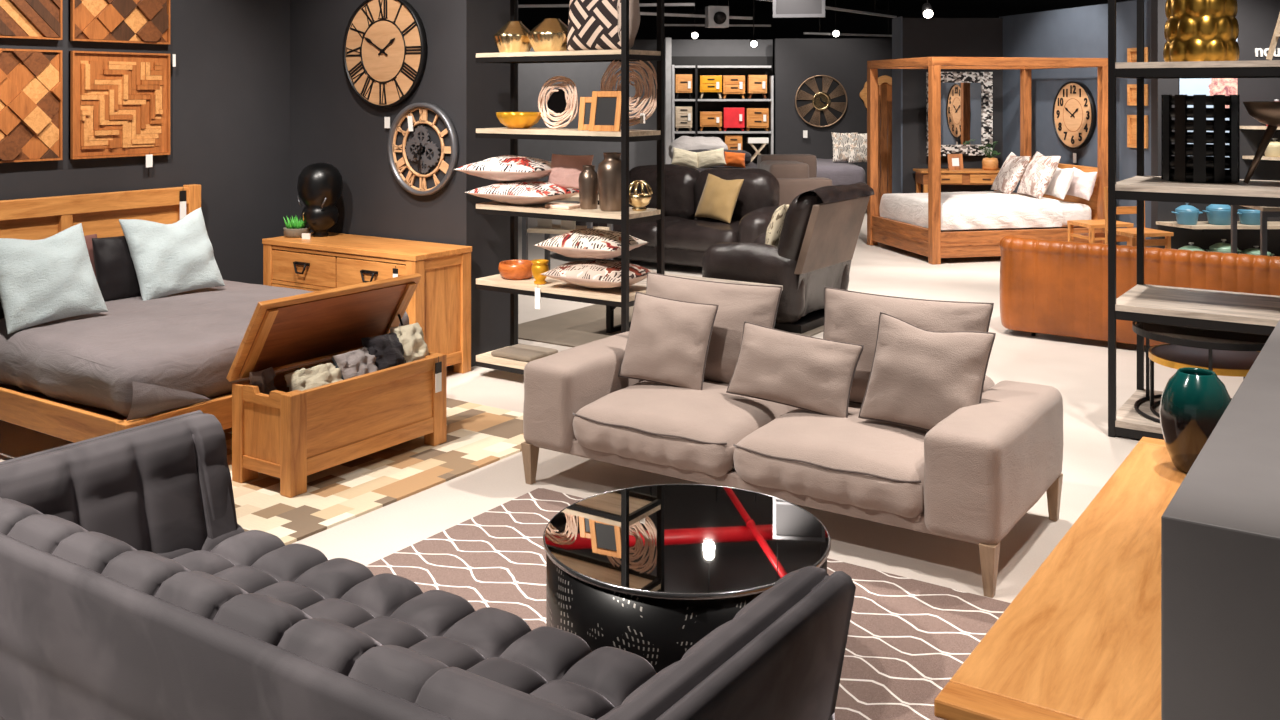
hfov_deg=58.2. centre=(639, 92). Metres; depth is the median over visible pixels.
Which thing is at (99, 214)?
platform bed
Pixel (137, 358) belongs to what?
duvet
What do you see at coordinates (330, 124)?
wall
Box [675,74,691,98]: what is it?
bedside table
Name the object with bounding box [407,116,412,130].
price tag
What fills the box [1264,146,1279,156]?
pot
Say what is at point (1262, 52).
shop sign
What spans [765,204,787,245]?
throw cushion
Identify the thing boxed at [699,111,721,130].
bedside table
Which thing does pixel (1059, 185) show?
bed pillow
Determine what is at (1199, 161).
basket
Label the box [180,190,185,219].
price tag
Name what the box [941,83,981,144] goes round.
mirror glass
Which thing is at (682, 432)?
seat cushion
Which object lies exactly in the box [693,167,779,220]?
cushion
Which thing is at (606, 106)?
picture
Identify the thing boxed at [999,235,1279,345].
sofa
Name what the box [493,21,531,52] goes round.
vase
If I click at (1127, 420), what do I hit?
shelf
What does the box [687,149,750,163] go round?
folded blanket
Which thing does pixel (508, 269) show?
wooden bowl
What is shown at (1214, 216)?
pot
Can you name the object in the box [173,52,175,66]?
price tag
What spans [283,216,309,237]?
potted succulent
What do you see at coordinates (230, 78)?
wall
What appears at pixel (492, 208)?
shelf
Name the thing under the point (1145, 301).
shelf
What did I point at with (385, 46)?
wall clock
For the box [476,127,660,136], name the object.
shelf
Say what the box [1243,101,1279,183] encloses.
bowl
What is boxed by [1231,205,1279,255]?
table
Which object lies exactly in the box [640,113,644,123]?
price tag
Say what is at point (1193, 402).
vase
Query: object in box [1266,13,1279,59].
easel
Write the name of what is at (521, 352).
mat
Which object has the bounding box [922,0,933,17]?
track spotlight
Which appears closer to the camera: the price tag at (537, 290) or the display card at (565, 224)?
the price tag at (537, 290)
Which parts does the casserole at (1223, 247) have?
lid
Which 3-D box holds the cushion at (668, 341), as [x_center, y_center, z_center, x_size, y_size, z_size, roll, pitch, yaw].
[0.127,1.131,5.238,0.450,0.396,0.178,0,0,33]
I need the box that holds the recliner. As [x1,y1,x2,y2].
[701,182,873,333]
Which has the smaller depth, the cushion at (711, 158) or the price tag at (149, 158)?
the price tag at (149, 158)
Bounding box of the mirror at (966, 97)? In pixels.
[926,72,992,155]
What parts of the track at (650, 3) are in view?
rail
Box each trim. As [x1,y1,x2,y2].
[665,38,670,164]
[892,16,902,192]
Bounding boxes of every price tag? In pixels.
[146,152,152,166]
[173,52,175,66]
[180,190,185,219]
[384,115,389,127]
[393,266,397,277]
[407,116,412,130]
[435,356,441,392]
[535,288,540,308]
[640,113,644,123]
[803,129,806,137]
[1073,153,1075,162]
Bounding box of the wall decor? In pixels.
[795,75,847,126]
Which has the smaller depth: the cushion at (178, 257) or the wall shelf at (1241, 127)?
the cushion at (178, 257)
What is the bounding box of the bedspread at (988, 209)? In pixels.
[879,191,1062,229]
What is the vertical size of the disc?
0.434 m
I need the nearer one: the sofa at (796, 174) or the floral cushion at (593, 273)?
the floral cushion at (593, 273)
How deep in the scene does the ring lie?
7.02 m
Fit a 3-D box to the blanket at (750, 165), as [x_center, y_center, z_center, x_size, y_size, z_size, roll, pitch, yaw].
[1.100,1.215,16.550,1.356,0.394,1.954,0,0,0]
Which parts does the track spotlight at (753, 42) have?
stem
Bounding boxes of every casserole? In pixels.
[1171,203,1202,224]
[1179,242,1203,250]
[1202,204,1230,224]
[1206,239,1241,252]
[1237,209,1259,224]
[1238,246,1274,255]
[1264,138,1279,156]
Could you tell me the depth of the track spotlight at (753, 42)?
17.17 m
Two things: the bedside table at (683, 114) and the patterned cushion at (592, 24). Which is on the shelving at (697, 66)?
the bedside table at (683, 114)
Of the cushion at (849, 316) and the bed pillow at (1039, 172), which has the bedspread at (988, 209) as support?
the bed pillow at (1039, 172)
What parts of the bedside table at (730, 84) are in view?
drawer, drawer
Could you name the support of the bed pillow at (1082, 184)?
on the bed at (931, 242)
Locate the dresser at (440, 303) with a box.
[262,232,471,372]
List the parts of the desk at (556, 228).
leg, leg, leg, leg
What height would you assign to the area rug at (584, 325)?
0.010 m
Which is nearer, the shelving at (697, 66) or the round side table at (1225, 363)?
the round side table at (1225, 363)
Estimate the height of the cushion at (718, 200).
0.456 m
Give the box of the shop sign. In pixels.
[1255,48,1279,56]
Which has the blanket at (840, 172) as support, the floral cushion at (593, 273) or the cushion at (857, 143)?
the cushion at (857, 143)
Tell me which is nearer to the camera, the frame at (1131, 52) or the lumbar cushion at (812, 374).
the lumbar cushion at (812, 374)
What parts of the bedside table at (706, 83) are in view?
drawer, drawer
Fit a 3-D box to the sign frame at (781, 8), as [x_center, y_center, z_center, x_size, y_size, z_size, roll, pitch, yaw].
[1.410,-1.310,10.201,0.460,1.280,0.030,0,0,9]
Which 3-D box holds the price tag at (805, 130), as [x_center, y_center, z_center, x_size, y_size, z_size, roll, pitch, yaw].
[2.872,0.702,19.980,0.075,0.156,0.004,0,0,0]
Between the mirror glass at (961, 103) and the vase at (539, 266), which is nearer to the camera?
the vase at (539, 266)
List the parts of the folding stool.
seat, leg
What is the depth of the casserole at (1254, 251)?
11.27 m
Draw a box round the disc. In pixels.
[601,60,656,125]
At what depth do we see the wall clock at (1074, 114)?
12.99 m
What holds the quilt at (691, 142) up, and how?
on the blanket at (750, 165)
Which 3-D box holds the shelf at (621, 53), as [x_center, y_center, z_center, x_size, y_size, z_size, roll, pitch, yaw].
[-0.448,-0.232,6.936,1.152,0.026,0.396,0,0,34]
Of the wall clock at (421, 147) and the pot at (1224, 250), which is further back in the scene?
the pot at (1224, 250)
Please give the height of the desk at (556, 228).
0.840 m
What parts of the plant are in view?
pot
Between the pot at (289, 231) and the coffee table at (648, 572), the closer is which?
the coffee table at (648, 572)
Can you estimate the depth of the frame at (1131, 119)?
12.00 m
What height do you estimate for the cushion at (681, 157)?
0.308 m
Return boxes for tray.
[545,203,579,208]
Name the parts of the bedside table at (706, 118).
drawer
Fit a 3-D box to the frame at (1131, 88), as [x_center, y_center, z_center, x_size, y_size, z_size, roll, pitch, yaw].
[5.173,0.020,11.954,0.030,0.220,0.300,0,0,-13]
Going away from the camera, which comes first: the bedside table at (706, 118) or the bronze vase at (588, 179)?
the bronze vase at (588, 179)
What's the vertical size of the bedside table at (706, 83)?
0.404 m
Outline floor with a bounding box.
[0,201,1242,602]
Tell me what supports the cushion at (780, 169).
on the sofa at (796, 174)
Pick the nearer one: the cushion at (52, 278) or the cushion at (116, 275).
the cushion at (52, 278)
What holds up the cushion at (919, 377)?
on the sofa at (974, 475)
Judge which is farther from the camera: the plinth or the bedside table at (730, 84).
the bedside table at (730, 84)
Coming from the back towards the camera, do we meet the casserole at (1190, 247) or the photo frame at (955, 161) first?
the photo frame at (955, 161)
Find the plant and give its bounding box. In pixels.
[979,141,1000,169]
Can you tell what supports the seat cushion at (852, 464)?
on the sofa at (974, 475)
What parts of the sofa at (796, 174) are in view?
backrest, arm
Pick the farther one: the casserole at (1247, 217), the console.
the casserole at (1247, 217)
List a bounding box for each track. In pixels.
[518,0,694,7]
[640,0,752,19]
[664,0,770,26]
[761,0,896,17]
[804,0,891,36]
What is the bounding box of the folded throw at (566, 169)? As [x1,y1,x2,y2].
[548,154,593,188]
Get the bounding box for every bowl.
[496,112,540,128]
[498,260,532,279]
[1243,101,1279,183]
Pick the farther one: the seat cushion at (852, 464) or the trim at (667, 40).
the trim at (667, 40)
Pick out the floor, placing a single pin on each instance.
(1076, 367)
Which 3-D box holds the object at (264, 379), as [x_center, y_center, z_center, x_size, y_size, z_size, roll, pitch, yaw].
[-1.704,1.341,5.184,0.107,0.189,0.121,0,0,28]
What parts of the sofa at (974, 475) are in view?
leg, arm, rail, frame, leg, arm, leg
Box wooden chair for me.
[1104,187,1173,248]
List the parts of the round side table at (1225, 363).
leg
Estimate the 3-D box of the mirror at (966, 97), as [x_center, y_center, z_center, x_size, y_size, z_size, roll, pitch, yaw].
[4.009,0.260,14.425,0.860,1.050,0.050,0,0,-9]
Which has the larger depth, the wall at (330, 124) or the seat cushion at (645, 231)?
the seat cushion at (645, 231)
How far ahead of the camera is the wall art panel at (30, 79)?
6.67 m
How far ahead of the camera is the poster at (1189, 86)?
11.53 m
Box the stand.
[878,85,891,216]
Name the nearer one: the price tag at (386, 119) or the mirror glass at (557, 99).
the mirror glass at (557, 99)
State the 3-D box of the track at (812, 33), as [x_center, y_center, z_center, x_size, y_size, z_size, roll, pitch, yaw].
[3.350,-1.423,17.950,1.924,1.055,0.040,0,0,-28]
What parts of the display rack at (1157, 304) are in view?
post, shelf frame, post, shelf frame, shelf frame, shelf frame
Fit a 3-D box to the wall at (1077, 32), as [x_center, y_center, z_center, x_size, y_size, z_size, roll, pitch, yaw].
[4.987,0.390,13.138,0.140,2.720,3.110,0,0,-13]
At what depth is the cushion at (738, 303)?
5.25 m
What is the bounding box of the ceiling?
[518,0,1131,9]
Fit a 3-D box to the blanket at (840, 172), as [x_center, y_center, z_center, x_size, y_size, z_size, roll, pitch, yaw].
[2.725,1.223,17.599,1.100,0.376,2.052,0,0,0]
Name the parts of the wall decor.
hub plate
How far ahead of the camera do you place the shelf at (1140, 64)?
5.62 m
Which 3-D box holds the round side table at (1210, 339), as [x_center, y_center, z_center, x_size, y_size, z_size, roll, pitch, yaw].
[2.949,1.440,5.936,0.748,0.448,0.748,0,0,34]
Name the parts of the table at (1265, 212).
leg, leg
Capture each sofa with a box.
[0,410,855,719]
[521,331,1062,597]
[576,164,779,266]
[757,154,832,205]
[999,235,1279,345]
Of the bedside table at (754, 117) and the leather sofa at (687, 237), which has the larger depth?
the bedside table at (754, 117)
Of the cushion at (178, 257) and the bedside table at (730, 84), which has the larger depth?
the bedside table at (730, 84)
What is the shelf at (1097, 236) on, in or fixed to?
attached to the bedside table at (1091, 236)
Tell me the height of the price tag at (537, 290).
0.150 m
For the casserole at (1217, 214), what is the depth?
11.22 m
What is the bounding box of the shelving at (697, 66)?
[671,56,773,163]
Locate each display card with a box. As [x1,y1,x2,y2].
[537,218,551,227]
[561,220,575,228]
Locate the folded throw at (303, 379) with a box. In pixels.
[285,363,342,391]
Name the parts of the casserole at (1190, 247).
lid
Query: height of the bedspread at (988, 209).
0.290 m
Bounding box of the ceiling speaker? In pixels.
[705,0,728,27]
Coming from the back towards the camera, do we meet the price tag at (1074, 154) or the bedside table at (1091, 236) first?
the price tag at (1074, 154)
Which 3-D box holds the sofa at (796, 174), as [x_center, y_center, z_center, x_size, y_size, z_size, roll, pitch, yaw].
[1.840,1.199,12.952,0.928,0.986,0.947,0,0,-6]
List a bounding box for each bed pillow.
[991,152,1030,193]
[1017,151,1060,198]
[1044,167,1074,199]
[1066,167,1096,200]
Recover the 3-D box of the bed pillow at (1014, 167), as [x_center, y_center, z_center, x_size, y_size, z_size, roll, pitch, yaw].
[4.192,0.910,13.021,0.271,0.463,0.521,0,0,-6]
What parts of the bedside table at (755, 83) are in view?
drawer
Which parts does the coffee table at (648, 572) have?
glass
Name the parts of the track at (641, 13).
rail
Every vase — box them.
[297,163,342,236]
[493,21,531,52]
[527,18,567,51]
[578,165,597,208]
[597,152,620,210]
[1159,367,1230,472]
[1163,0,1239,61]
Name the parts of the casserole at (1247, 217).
lid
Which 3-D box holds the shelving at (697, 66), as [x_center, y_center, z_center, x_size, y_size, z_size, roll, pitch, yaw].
[1.440,0.550,20.188,1.820,2.400,0.465,0,0,0]
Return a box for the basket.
[1161,95,1239,182]
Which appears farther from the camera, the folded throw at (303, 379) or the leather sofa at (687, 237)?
the leather sofa at (687, 237)
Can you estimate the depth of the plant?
14.16 m
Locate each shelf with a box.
[476,49,660,57]
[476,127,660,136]
[476,201,660,218]
[476,274,645,301]
[476,346,529,369]
[527,224,608,233]
[1079,233,1104,239]
[1115,60,1279,68]
[1115,176,1279,197]
[1115,284,1279,326]
[1115,389,1162,433]
[1156,221,1279,231]
[1240,126,1279,132]
[1242,156,1279,162]
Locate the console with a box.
[934,437,1186,719]
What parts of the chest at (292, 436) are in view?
corner post, rail, panel, rail, long panel, long rail, corner post, lid, long rail, long panel, long rail, corner post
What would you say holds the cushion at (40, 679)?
on the tufted sofa at (132, 587)
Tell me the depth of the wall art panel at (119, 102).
7.13 m
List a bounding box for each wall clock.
[343,0,427,107]
[387,103,459,195]
[1052,81,1096,148]
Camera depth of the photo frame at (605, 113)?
6.63 m
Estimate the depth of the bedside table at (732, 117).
19.99 m
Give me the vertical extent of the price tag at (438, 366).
0.174 m
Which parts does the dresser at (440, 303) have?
corner post, drawer, handle, rail, drawer, rail, handle, drawer, corner post, panel, rail, rail, corner post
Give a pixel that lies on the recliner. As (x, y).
(821, 227)
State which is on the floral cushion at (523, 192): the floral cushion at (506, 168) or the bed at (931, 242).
the floral cushion at (506, 168)
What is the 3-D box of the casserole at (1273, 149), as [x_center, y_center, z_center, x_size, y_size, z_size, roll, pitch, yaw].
[6.280,0.537,11.380,0.274,0.184,0.206,0,0,0]
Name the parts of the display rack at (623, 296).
shelf frame, post, shelf frame, shelf frame, shelf frame, shelf frame, post, post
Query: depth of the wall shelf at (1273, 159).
11.40 m
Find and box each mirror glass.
[547,89,567,113]
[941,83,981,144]
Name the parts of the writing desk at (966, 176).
leg, leg, drawer, drawer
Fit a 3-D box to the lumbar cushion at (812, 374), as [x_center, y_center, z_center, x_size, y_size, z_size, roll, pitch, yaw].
[0.646,1.169,4.857,0.581,0.327,0.187,0,0,35]
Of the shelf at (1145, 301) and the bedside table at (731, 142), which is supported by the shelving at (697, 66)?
the bedside table at (731, 142)
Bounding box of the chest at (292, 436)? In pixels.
[227,273,446,497]
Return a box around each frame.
[578,97,591,129]
[589,91,620,131]
[773,0,824,17]
[859,75,891,107]
[947,154,963,169]
[1127,47,1147,61]
[1127,84,1147,105]
[1127,115,1147,148]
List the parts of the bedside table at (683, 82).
drawer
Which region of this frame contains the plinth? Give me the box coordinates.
[1161,320,1279,719]
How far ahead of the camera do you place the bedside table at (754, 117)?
19.98 m
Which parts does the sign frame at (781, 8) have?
panel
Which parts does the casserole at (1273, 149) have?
lid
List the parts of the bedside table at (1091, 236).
leg, rail, leg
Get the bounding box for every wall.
[0,0,289,284]
[290,0,517,366]
[518,10,1050,75]
[518,40,772,189]
[774,39,891,183]
[903,18,1002,192]
[999,0,1150,246]
[1151,0,1279,255]
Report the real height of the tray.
0.020 m
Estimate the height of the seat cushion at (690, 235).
0.280 m
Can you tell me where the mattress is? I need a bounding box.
[941,199,1090,230]
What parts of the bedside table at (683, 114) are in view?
drawer, drawer, drawer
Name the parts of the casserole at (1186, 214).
lid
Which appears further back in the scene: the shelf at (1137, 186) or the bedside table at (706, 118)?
the bedside table at (706, 118)
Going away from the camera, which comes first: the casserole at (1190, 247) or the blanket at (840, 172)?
the casserole at (1190, 247)
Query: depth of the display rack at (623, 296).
6.75 m
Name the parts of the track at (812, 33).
rail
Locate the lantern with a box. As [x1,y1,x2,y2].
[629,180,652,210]
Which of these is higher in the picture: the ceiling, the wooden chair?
the ceiling
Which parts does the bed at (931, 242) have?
post, foot rail, canopy rail, foot rail, foot rail, post, canopy rail, canopy rail, rail, rail, rail, post, canopy rail, headboard, post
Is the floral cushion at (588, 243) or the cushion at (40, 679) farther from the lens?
the floral cushion at (588, 243)
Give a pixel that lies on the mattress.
(1071, 211)
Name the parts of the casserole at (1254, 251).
lid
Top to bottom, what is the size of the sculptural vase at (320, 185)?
0.494 m
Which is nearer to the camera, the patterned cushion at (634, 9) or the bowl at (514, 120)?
the patterned cushion at (634, 9)
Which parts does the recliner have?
arm, arm, backrest, panel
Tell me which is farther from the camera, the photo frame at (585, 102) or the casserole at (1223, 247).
the casserole at (1223, 247)
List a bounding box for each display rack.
[476,0,663,374]
[1108,0,1279,439]
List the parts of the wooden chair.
leg, leg, seat, leg, leg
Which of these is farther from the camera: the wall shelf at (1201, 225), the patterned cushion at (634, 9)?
the wall shelf at (1201, 225)
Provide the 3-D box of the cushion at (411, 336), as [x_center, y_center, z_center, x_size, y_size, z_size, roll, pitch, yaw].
[-1.140,1.261,5.709,0.175,0.222,0.170,0,0,41]
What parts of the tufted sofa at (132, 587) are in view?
arm frame, arm, frame, seat, arm frame, arm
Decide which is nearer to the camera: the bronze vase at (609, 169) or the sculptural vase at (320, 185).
the bronze vase at (609, 169)
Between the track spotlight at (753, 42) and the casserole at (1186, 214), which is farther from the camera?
the track spotlight at (753, 42)
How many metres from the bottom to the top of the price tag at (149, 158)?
0.096 m
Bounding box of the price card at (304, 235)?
[302,233,310,238]
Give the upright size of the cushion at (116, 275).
0.351 m
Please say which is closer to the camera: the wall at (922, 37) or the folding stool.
the wall at (922, 37)
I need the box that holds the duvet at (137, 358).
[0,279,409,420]
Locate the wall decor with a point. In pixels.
(820, 100)
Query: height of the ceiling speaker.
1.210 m
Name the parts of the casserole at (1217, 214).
lid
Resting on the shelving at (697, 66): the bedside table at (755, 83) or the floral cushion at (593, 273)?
the bedside table at (755, 83)
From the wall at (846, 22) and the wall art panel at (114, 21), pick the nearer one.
the wall art panel at (114, 21)
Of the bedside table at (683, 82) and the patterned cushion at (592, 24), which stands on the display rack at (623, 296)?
the patterned cushion at (592, 24)
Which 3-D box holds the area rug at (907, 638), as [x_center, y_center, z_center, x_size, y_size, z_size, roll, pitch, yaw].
[0.034,1.744,3.725,2.290,0.012,1.695,0,0,34]
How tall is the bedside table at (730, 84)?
0.405 m
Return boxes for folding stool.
[747,137,768,161]
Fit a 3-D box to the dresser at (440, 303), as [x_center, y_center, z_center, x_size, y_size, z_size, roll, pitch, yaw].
[-1.784,1.357,7.414,1.410,0.785,0.523,0,0,34]
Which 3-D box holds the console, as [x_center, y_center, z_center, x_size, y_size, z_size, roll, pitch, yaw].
[1.450,1.524,3.283,0.462,0.452,2.275,0,0,34]
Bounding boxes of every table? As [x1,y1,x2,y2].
[543,484,830,672]
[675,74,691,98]
[675,106,691,130]
[699,76,721,98]
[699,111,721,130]
[722,76,744,98]
[723,108,744,130]
[724,135,741,149]
[745,108,768,130]
[747,75,766,98]
[1067,219,1133,245]
[1132,321,1269,422]
[1149,343,1260,417]
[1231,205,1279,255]
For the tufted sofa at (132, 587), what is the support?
on the floor
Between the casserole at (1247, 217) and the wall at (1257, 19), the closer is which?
the casserole at (1247, 217)
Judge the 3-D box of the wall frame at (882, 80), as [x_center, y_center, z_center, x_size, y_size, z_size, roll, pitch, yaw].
[4.260,0.030,20.005,0.882,0.672,0.051,0,0,0]
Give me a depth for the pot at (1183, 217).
11.23 m
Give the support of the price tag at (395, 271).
hanging from the dresser at (440, 303)
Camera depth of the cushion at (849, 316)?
4.85 m
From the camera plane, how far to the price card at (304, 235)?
7.58 m
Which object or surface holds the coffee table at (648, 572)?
on the area rug at (907, 638)
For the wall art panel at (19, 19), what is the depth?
6.67 m
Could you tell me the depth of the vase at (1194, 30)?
5.80 m
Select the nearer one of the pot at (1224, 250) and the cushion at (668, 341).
the cushion at (668, 341)
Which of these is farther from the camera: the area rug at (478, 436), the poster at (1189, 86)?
the poster at (1189, 86)
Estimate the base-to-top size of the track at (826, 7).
0.895 m
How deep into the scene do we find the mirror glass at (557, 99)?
7.02 m
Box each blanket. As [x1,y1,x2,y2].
[670,162,756,170]
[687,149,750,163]
[816,159,865,185]
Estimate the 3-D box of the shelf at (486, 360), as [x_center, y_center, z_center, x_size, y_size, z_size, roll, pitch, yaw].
[-0.448,1.638,6.936,1.152,0.026,0.396,0,0,34]
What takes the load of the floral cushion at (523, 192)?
on the display rack at (623, 296)
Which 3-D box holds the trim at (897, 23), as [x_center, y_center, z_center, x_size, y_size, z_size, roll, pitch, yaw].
[3.310,0.390,14.800,0.021,2.720,0.520,0,0,0]
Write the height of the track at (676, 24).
0.935 m
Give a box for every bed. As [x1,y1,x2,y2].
[0,184,231,442]
[867,57,1107,264]
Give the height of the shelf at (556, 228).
0.030 m
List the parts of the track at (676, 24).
rail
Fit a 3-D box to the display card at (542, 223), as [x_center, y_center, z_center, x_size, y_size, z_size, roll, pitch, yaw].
[-0.858,1.119,10.392,0.140,0.200,0.028,0,0,20]
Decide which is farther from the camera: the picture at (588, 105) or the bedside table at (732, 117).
the bedside table at (732, 117)
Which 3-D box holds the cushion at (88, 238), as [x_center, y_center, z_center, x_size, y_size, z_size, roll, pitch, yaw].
[-3.107,0.972,6.317,0.144,0.363,0.301,0,0,33]
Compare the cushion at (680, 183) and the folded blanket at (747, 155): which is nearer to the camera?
the cushion at (680, 183)
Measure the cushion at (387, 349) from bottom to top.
0.204 m
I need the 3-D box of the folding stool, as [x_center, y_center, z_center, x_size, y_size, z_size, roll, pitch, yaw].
[2.058,1.011,20.110,0.363,0.470,0.260,0,0,0]
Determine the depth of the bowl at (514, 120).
7.01 m
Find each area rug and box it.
[223,398,525,544]
[366,488,1010,719]
[518,304,823,346]
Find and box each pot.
[283,226,309,237]
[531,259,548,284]
[1175,210,1198,224]
[1206,209,1230,224]
[1209,248,1237,252]
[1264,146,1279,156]
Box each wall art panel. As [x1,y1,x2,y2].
[0,0,61,39]
[0,48,61,162]
[69,0,169,44]
[69,51,169,158]
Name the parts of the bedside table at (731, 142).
drawer, drawer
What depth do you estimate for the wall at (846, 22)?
27.00 m
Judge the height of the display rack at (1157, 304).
2.550 m
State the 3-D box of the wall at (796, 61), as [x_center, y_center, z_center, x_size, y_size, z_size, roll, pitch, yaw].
[5.680,0.400,20.125,6.640,2.700,0.150,0,0,0]
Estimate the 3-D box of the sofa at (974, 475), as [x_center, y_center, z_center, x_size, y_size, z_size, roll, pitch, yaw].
[0.597,1.464,4.928,2.153,0.572,0.965,0,0,34]
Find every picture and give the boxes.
[584,103,590,123]
[595,97,616,124]
[952,158,958,165]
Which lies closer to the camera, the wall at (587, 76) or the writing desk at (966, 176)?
the writing desk at (966, 176)
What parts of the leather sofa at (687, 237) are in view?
arm, arm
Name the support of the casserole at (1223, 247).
on the wall shelf
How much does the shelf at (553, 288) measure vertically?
0.026 m
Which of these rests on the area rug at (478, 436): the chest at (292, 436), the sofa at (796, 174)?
the chest at (292, 436)
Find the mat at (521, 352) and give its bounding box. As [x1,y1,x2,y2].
[491,344,557,361]
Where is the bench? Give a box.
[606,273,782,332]
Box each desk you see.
[522,193,612,269]
[913,169,999,192]
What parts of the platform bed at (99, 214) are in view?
headboard panel, rail, headboard rail, headboard panel, foot post, foot rail, headboard post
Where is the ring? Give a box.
[538,76,577,128]
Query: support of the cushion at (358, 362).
on the folded blanket
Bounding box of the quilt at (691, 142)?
[669,136,727,158]
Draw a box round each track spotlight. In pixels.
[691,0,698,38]
[750,0,757,47]
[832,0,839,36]
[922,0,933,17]
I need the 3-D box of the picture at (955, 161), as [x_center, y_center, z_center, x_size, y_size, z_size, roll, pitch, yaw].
[3.897,0.853,14.210,0.110,0.120,0.005,0,-11,-6]
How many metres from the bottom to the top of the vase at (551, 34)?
0.205 m
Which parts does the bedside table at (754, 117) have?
drawer, drawer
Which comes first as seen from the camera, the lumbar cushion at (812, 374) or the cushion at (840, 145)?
the lumbar cushion at (812, 374)
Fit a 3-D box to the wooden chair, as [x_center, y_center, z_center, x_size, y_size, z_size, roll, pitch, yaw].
[4.659,1.320,10.754,0.430,0.861,0.428,0,0,-14]
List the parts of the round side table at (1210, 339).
leg, leg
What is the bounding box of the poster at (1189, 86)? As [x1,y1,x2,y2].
[1179,39,1236,169]
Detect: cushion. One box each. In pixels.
[0,223,107,333]
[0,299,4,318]
[0,497,595,719]
[84,234,96,279]
[92,236,140,301]
[118,207,224,299]
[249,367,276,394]
[332,347,377,379]
[361,332,405,370]
[390,322,428,362]
[453,155,551,181]
[464,180,578,204]
[534,228,648,258]
[541,259,656,287]
[567,0,620,50]
[573,380,795,476]
[593,215,687,246]
[617,0,639,48]
[618,292,718,390]
[629,164,700,219]
[646,272,782,383]
[664,219,739,251]
[671,147,697,167]
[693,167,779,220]
[694,174,743,222]
[696,148,726,168]
[724,152,745,167]
[726,321,863,416]
[733,403,927,516]
[760,160,808,178]
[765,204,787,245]
[823,287,993,403]
[831,132,857,161]
[846,133,866,162]
[858,312,995,430]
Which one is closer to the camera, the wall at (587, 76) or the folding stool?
the folding stool
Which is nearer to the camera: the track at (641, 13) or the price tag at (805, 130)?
the track at (641, 13)
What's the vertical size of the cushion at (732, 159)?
0.218 m
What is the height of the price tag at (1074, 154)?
0.132 m

